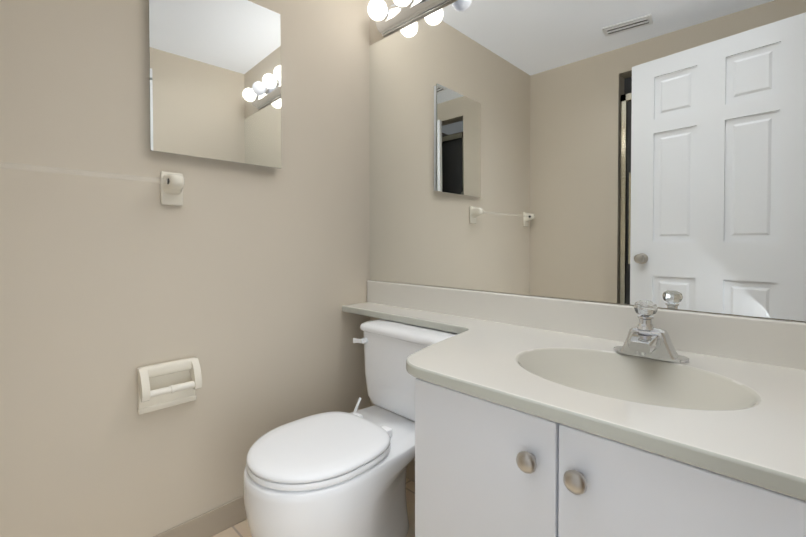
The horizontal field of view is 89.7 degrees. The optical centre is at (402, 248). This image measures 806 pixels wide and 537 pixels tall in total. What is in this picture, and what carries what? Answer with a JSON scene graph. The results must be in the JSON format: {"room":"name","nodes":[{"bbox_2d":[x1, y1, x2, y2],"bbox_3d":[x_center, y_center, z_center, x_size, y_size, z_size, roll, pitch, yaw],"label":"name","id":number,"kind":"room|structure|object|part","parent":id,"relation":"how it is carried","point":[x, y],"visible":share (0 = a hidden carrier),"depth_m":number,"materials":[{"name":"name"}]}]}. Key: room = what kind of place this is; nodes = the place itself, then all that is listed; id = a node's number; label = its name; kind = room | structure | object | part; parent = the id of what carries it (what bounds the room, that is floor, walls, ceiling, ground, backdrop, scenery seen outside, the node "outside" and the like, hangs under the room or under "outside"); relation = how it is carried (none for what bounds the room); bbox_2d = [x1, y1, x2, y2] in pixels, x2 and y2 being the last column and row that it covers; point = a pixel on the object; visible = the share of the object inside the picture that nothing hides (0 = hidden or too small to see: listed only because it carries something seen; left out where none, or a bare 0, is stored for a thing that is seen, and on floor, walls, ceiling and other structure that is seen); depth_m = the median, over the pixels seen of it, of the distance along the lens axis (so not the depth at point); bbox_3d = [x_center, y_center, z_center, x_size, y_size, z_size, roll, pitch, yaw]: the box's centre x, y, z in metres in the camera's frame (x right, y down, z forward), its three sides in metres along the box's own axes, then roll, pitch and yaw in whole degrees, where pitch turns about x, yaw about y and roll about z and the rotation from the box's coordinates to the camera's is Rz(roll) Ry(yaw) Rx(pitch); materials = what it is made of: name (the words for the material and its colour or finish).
{"room":"bathroom","nodes":[
{"label":"bathroom","id":0,"kind":"room"},
{"bbox_2d":[0,0,369,536],"bbox_3d":[-0.772,-0.139,1.409,0.120,2.312,1.870,1,1,44],"label":"wall","id":1,"kind":"structure","parent":0,"point":[243,283],"depth_m":1.29,"materials":[{"name":"beige paint"}]},
{"bbox_2d":[0,161,183,205],"bbox_3d":[-0.976,-0.192,1.060,0.074,0.108,0.756,1,1,44],"label":"towel bar","id":2,"kind":"object","parent":1,"relation":"attached to","point":[172,184],"visible":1,"depth_m":1.30,"materials":[{"name":"beige ceramic"}]},
{"bbox_2d":[137,357,201,414],"bbox_3d":[-0.749,0.443,1.307,0.065,0.150,0.172,1,1,44],"label":"toilet paper holder","id":3,"kind":"object","parent":1,"relation":"attached to","point":[168,384],"visible":1,"depth_m":1.31,"materials":[{"name":"beige ceramic"}]},
{"bbox_2d":[154,496,246,536],"bbox_3d":[-0.727,0.970,1.381,0.006,0.092,1.629,1,1,44],"label":"baseboard","id":4,"kind":"structure","parent":1,"relation":"attached to","point":[215,521],"depth_m":1.43,"materials":[{"name":"beige"}]},
{"bbox_2d":[149,0,281,168],"bbox_3d":[-0.640,-0.610,1.428,0.032,0.598,0.444,1,1,44],"label":"medicine cabinet mirror","id":5,"kind":"object","parent":1,"relation":"attached to","point":[215,78],"visible":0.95,"depth_m":1.41,"materials":[{"name":"clear glass"}]},
{"bbox_2d":[212,478,414,536],"bbox_3d":[-0.052,1.085,0.107,2.995,0.100,2.750,1,1,44],"label":"floor","id":6,"kind":"structure","parent":0,"point":[241,529],"depth_m":1.49,"materials":[{"name":"beige tile"}]},
{"bbox_2d":[243,405,414,536],"bbox_3d":[-0.148,0.820,1.346,0.368,0.396,0.744,1,1,44],"label":"toilet","id":7,"kind":"object","parent":6,"relation":"on","point":[371,502],"visible":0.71,"depth_m":1.10,"materials":[{"name":"white ceramic"}]},
{"bbox_2d":[246,444,390,490],"bbox_3d":[-0.259,0.610,1.229,0.366,0.018,0.412,1,1,44],"label":"seat","id":8,"kind":"object","parent":7,"relation":"on","point":[316,484],"visible":0.25,"depth_m":1.06,"materials":[{"name":"white plastic"}]},
{"bbox_2d":[246,397,391,482],"bbox_3d":[-0.251,0.574,1.237,0.364,0.088,0.433,1,1,44],"label":"lid","id":9,"kind":"object","parent":8,"relation":"on","point":[319,447],"visible":1,"depth_m":1.18,"materials":[{"name":"white plastic"}]},
{"bbox_2d":[353,319,456,420],"bbox_3d":[0.053,0.454,1.546,0.472,0.326,0.249,1,1,44],"label":"toilet tank","id":10,"kind":"object","parent":7,"relation":"on","point":[390,347],"visible":0.6,"depth_m":1.50,"materials":[{"name":"white ceramic"}]},
{"bbox_3d":[0.493,0.662,0.925,0.722,0.724,0.561,1,1,44],"label":"bathroom vanity","id":11,"kind":"object","parent":6,"relation":"on","visible":0},
{"bbox_2d":[342,280,805,500],"bbox_3d":[0.180,0.281,1.191,1.549,0.241,0.614,1,1,44],"label":"countertop","id":12,"kind":"structure","parent":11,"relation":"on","point":[728,399],"depth_m":0.93,"materials":[{"name":"stone"}]},
{"bbox_3d":[0.259,0.387,0.708,0.125,0.038,0.032,1,1,44],"label":"vanity knob","id":13,"kind":"part","parent":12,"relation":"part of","materials":[{"name":"silver metal"}]},
{"bbox_2d":[613,300,688,362],"bbox_3d":[0.594,0.197,0.991,0.164,0.139,0.115,1,1,44],"label":"faucet","id":14,"kind":"object","parent":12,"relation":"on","point":[646,338],"visible":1,"depth_m":0.97,"materials":[{"name":"silver metal"}]},
{"bbox_2d":[370,0,805,460],"bbox_3d":[0.481,-0.139,1.407,1.675,2.312,0.120,1,1,44],"label":"wall","id":15,"kind":"structure","parent":0,"point":[376,35],"depth_m":1.73,"materials":[{"name":"beige paint"}]},
{"bbox_2d":[406,460,414,481],"bbox_3d":[0.134,0.966,1.674,0.812,0.092,0.006,1,1,44],"label":"baseboard","id":16,"kind":"structure","parent":15,"relation":"attached to","point":[410,474],"depth_m":1.76,"materials":[{"name":"beige"}]},
{"bbox_2d":[368,0,452,36],"bbox_3d":[0.291,-1.023,1.393,1.205,0.110,0.145,1,1,44],"label":"sconce","id":17,"kind":"object","parent":15,"relation":"attached to","point":[397,17],"depth_m":1.72,"materials":[{"name":"white glass"}]},
{"bbox_3d":[0.266,-1.023,1.376,1.134,0.084,0.084,1,1,44],"label":"vanity sconce shade","id":18,"kind":"part","parent":17,"relation":"part of","materials":[{"name":"white glass"}]},
{"bbox_2d":[369,0,805,320],"bbox_3d":[0.394,-0.401,1.400,1.547,1.114,0.005,1,1,44],"label":"vanity mirror","id":19,"kind":"object","parent":15,"relation":"attached to","point":[630,152],"visible":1,"depth_m":1.21,"materials":[{"name":"clear glass"}]}
]}

